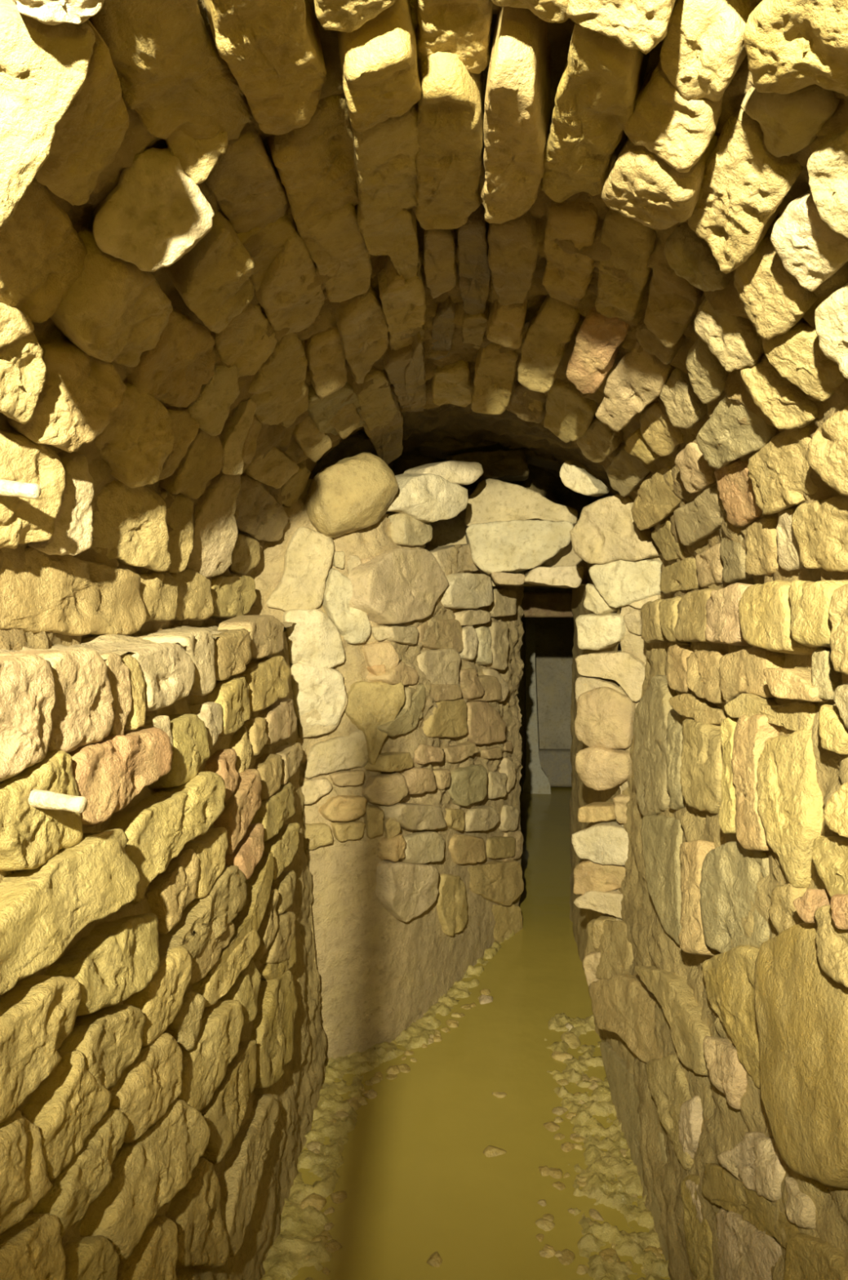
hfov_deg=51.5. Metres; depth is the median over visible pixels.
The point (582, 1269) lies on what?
loose stone
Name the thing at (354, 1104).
loose stone
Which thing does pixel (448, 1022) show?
loose stone
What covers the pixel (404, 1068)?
loose stone
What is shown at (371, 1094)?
loose stone
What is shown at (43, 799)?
peg
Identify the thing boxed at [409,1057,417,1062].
loose stone
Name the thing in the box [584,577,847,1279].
wall
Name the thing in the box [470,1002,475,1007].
loose stone
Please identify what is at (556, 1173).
loose stone
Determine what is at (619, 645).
wall
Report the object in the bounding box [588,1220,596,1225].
loose stone
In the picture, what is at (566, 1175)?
loose stone
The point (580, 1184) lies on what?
loose stone
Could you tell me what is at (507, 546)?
lintel stone
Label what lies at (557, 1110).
loose stone
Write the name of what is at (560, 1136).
loose stone
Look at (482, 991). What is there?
loose stone
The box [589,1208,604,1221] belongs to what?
loose stone
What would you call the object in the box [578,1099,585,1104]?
loose stone
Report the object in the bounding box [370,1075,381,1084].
loose stone
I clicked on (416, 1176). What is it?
floor
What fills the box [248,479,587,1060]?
wall
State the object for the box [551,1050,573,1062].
loose stone
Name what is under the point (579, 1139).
loose stone
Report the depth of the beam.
3.47 m
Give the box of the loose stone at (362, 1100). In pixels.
[355,1097,367,1105]
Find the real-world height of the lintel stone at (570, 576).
0.071 m
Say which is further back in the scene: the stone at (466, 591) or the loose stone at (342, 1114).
the stone at (466, 591)
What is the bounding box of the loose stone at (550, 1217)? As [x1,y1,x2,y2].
[542,1213,554,1221]
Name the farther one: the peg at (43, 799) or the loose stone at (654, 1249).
the loose stone at (654, 1249)
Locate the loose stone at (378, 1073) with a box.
[373,1071,382,1079]
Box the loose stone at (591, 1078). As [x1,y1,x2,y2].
[589,1076,602,1081]
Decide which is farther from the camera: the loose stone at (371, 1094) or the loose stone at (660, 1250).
the loose stone at (371, 1094)
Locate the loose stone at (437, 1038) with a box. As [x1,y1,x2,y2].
[432,1035,442,1041]
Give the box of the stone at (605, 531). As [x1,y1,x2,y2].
[569,493,661,564]
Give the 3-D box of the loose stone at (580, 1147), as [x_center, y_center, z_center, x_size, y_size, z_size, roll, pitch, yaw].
[0.351,1.164,2.016,0.030,0.016,0.019,2,4,33]
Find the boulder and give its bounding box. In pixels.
[305,452,398,537]
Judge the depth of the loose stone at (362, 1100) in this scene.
2.19 m
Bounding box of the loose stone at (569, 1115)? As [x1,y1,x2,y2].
[564,1111,576,1119]
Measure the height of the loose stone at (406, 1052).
0.022 m
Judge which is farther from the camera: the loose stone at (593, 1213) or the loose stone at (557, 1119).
the loose stone at (557, 1119)
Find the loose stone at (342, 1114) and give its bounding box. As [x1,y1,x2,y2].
[335,1111,349,1119]
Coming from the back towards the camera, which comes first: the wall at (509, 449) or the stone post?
the stone post
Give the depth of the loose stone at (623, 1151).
1.99 m
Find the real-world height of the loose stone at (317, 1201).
0.047 m
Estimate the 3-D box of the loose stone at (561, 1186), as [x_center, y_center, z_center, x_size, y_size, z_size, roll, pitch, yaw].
[0.290,1.171,1.883,0.027,0.012,0.027,-2,4,-37]
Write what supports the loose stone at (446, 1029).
on the gravel
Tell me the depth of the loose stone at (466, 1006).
2.69 m
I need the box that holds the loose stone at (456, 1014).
[451,1012,460,1017]
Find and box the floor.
[265,780,670,1279]
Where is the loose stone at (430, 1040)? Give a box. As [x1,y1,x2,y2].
[428,1038,434,1044]
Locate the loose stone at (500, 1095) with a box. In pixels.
[492,1092,506,1097]
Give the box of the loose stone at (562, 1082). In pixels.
[555,1079,568,1085]
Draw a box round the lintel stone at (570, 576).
[524,564,584,587]
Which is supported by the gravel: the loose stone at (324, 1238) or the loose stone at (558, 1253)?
the loose stone at (324, 1238)
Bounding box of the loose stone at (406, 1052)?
[404,1050,413,1055]
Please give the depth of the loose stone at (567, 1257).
1.68 m
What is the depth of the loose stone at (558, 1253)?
1.69 m
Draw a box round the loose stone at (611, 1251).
[599,1248,618,1258]
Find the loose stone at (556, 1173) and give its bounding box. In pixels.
[549,1167,563,1178]
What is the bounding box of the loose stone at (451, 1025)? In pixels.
[448,1022,458,1027]
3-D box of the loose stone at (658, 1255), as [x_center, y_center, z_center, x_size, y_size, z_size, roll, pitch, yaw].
[0.448,1.182,1.682,0.018,0.013,0.021,2,4,35]
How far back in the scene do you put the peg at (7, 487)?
0.92 m
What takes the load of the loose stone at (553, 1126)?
on the gravel
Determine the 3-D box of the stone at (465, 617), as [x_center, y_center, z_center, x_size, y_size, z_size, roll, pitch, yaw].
[0.132,-0.077,2.847,0.105,0.060,0.174,2,4,38]
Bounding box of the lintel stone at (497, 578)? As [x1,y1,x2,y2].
[489,572,525,585]
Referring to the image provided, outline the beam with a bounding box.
[520,591,621,617]
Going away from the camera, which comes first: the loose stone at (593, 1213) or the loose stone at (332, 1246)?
the loose stone at (332, 1246)
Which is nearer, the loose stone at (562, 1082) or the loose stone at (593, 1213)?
the loose stone at (593, 1213)
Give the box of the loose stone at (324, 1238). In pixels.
[311,1235,328,1244]
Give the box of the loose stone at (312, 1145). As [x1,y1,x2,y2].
[306,1141,322,1151]
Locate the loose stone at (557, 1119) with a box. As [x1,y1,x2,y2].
[553,1116,564,1123]
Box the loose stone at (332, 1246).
[324,1239,342,1253]
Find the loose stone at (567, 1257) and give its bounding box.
[558,1248,574,1265]
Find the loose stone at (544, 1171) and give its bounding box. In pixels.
[538,1165,550,1176]
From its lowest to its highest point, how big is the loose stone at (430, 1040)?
0.027 m
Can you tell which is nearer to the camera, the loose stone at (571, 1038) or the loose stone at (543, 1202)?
the loose stone at (543, 1202)
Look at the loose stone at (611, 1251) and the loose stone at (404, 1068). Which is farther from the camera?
the loose stone at (404, 1068)
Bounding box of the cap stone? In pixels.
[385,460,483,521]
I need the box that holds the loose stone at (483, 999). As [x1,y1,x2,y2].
[479,994,493,1004]
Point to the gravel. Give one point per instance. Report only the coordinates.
(287, 1254)
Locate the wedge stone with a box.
[560,460,609,497]
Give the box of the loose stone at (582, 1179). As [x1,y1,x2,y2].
[575,1174,587,1182]
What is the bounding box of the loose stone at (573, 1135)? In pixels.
[569,1133,575,1140]
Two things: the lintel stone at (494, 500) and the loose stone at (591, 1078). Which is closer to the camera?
the loose stone at (591, 1078)
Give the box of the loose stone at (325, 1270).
[322,1267,330,1275]
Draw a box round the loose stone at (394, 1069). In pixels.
[386,1065,399,1074]
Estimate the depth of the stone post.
5.53 m
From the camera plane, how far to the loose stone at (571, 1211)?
1.80 m
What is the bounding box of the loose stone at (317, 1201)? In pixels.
[300,1192,326,1210]
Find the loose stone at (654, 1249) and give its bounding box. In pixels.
[644,1245,660,1254]
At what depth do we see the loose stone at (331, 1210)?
1.80 m
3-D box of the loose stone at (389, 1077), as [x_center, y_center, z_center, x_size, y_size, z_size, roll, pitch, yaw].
[-0.086,1.150,2.306,0.029,0.018,0.028,2,4,31]
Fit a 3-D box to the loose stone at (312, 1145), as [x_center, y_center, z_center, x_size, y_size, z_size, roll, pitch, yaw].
[-0.252,1.167,2.019,0.037,0.028,0.042,-3,4,-43]
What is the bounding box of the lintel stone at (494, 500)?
[464,477,577,527]
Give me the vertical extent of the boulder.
0.222 m
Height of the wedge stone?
0.104 m
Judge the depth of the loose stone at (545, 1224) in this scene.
1.76 m
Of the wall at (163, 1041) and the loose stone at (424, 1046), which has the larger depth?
the loose stone at (424, 1046)
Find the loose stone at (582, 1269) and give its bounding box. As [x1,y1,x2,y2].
[576,1264,588,1275]
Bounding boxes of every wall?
[0,615,326,1279]
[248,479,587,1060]
[309,404,620,517]
[516,587,574,780]
[568,555,664,989]
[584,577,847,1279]
[617,643,621,789]
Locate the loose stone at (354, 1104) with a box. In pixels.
[349,1099,360,1111]
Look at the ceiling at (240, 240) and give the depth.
0.96 m
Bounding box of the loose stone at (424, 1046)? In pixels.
[421,1043,427,1048]
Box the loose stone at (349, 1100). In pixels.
[346,1097,355,1102]
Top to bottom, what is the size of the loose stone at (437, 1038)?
0.024 m
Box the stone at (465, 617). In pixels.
[453,608,490,626]
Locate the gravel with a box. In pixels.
[260,930,671,1279]
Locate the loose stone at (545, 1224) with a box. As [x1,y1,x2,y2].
[535,1217,555,1231]
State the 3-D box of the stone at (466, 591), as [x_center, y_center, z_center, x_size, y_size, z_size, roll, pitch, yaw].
[0.114,-0.154,2.783,0.106,0.119,0.312,2,4,31]
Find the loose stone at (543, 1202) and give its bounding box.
[537,1199,546,1206]
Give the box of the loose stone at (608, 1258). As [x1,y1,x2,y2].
[603,1254,620,1262]
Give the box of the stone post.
[521,587,551,794]
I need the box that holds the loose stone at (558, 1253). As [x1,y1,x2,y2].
[554,1250,562,1257]
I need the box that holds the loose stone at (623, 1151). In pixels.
[620,1148,626,1156]
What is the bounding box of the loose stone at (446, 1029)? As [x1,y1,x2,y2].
[440,1026,449,1032]
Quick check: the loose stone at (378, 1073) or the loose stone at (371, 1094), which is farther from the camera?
the loose stone at (378, 1073)
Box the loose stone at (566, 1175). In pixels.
[563,1172,570,1177]
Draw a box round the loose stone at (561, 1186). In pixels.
[551,1181,565,1190]
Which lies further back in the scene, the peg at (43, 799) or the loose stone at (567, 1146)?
the loose stone at (567, 1146)
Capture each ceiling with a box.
[0,0,847,650]
[522,583,587,589]
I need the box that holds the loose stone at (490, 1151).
[483,1145,506,1157]
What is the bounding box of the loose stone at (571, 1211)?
[567,1208,575,1213]
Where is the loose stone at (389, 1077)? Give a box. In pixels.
[386,1074,396,1079]
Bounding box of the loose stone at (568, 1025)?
[564,1022,573,1031]
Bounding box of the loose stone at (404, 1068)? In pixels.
[397,1063,410,1072]
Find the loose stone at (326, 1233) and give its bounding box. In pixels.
[318,1230,332,1240]
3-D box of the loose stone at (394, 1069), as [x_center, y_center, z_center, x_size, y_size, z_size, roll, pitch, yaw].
[-0.081,1.147,2.336,0.040,0.032,0.047,1,3,14]
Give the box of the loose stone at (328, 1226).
[324,1222,333,1231]
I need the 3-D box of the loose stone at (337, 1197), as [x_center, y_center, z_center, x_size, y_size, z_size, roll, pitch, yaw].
[-0.179,1.175,1.852,0.035,0.024,0.043,-1,3,-14]
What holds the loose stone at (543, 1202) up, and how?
on the gravel
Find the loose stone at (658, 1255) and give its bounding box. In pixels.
[655,1253,662,1258]
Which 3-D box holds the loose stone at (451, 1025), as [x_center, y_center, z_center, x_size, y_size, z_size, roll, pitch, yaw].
[0.086,1.133,2.580,0.032,0.023,0.024,0,3,-1]
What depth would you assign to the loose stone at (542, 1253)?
1.69 m
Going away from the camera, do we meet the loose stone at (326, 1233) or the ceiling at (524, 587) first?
the loose stone at (326, 1233)
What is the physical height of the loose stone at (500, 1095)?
0.019 m
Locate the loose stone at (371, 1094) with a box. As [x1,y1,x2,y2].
[364,1088,377,1098]
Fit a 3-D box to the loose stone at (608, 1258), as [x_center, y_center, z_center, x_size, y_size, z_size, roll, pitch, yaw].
[0.357,1.183,1.672,0.033,0.022,0.030,2,4,30]
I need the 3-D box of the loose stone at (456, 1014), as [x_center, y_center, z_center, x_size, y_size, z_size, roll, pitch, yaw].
[0.099,1.131,2.643,0.035,0.021,0.031,1,3,13]
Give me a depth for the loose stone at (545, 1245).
1.71 m
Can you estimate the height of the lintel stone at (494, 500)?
0.157 m
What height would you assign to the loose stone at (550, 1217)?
0.010 m
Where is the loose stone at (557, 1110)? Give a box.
[551,1106,568,1115]
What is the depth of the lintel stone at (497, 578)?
2.76 m
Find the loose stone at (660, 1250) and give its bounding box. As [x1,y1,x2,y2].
[657,1246,663,1253]
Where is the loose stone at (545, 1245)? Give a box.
[544,1244,553,1248]
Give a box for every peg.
[0,479,40,498]
[28,789,87,813]
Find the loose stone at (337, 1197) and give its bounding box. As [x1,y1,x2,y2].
[330,1190,346,1204]
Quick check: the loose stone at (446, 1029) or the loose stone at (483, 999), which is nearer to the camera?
the loose stone at (446, 1029)
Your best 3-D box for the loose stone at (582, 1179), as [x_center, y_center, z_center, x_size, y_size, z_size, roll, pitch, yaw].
[0.343,1.173,1.902,0.038,0.023,0.038,2,3,26]
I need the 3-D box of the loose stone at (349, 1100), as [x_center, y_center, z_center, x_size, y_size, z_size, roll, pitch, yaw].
[-0.180,1.154,2.186,0.034,0.028,0.045,0,3,7]
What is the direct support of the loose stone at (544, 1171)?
on the gravel
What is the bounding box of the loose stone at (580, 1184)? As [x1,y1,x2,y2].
[576,1180,586,1186]
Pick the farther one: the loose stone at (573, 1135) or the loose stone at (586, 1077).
the loose stone at (586, 1077)
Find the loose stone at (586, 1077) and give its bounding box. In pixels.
[582,1074,589,1081]
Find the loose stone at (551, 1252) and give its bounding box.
[542,1246,556,1257]
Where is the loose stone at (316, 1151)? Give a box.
[311,1148,319,1153]
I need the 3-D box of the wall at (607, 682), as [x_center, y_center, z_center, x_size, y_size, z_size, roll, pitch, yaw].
[0.557,0.455,2.776,0.280,1.570,1.236,0,3,3]
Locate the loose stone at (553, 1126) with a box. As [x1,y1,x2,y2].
[542,1121,559,1132]
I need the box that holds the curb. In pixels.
[538,748,619,786]
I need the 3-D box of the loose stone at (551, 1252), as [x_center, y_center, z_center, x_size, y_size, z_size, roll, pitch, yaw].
[0.240,1.180,1.696,0.028,0.013,0.030,2,4,38]
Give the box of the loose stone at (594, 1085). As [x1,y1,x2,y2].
[588,1080,598,1089]
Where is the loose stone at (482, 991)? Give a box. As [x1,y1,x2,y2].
[480,989,490,995]
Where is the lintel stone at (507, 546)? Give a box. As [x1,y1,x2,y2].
[465,520,573,576]
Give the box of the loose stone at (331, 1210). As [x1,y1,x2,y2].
[323,1206,334,1214]
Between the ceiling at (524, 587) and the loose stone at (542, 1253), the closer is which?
the loose stone at (542, 1253)
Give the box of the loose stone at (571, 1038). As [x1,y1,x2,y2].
[560,1031,581,1048]
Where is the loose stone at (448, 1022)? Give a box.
[445,1019,458,1026]
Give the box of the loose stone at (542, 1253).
[539,1249,548,1257]
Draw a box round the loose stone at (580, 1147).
[573,1143,583,1150]
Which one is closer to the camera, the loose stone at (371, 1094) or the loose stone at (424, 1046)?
the loose stone at (371, 1094)
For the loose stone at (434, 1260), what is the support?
in the floor
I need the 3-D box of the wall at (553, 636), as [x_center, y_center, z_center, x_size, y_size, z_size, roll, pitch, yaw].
[0.923,0.348,5.926,1.417,1.440,0.013,0,3,-5]
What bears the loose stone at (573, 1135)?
on the gravel
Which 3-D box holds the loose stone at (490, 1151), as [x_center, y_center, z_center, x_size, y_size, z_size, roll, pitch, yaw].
[0.162,1.165,1.997,0.056,0.025,0.042,-1,3,-19]
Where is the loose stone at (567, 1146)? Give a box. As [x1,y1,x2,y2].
[560,1142,573,1151]
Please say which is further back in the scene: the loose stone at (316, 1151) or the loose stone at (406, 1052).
the loose stone at (406, 1052)
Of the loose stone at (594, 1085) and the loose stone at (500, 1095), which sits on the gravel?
the loose stone at (594, 1085)
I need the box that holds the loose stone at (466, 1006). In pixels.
[460,1004,471,1008]
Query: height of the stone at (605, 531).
0.183 m
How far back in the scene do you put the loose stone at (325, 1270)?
1.65 m
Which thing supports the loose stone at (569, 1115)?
on the gravel
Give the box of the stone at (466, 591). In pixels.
[439,572,493,609]
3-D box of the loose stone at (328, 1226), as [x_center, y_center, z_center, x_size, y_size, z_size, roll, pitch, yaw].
[-0.192,1.177,1.764,0.018,0.012,0.026,2,4,31]
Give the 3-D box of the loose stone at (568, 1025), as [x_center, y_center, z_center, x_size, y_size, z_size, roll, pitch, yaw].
[0.423,1.134,2.568,0.033,0.030,0.050,-1,3,-11]
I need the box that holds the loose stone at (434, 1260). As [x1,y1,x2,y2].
[426,1251,442,1266]
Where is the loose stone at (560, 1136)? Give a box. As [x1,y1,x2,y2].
[553,1133,564,1140]
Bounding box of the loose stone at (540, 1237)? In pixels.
[535,1233,544,1242]
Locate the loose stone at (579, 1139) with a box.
[569,1135,585,1142]

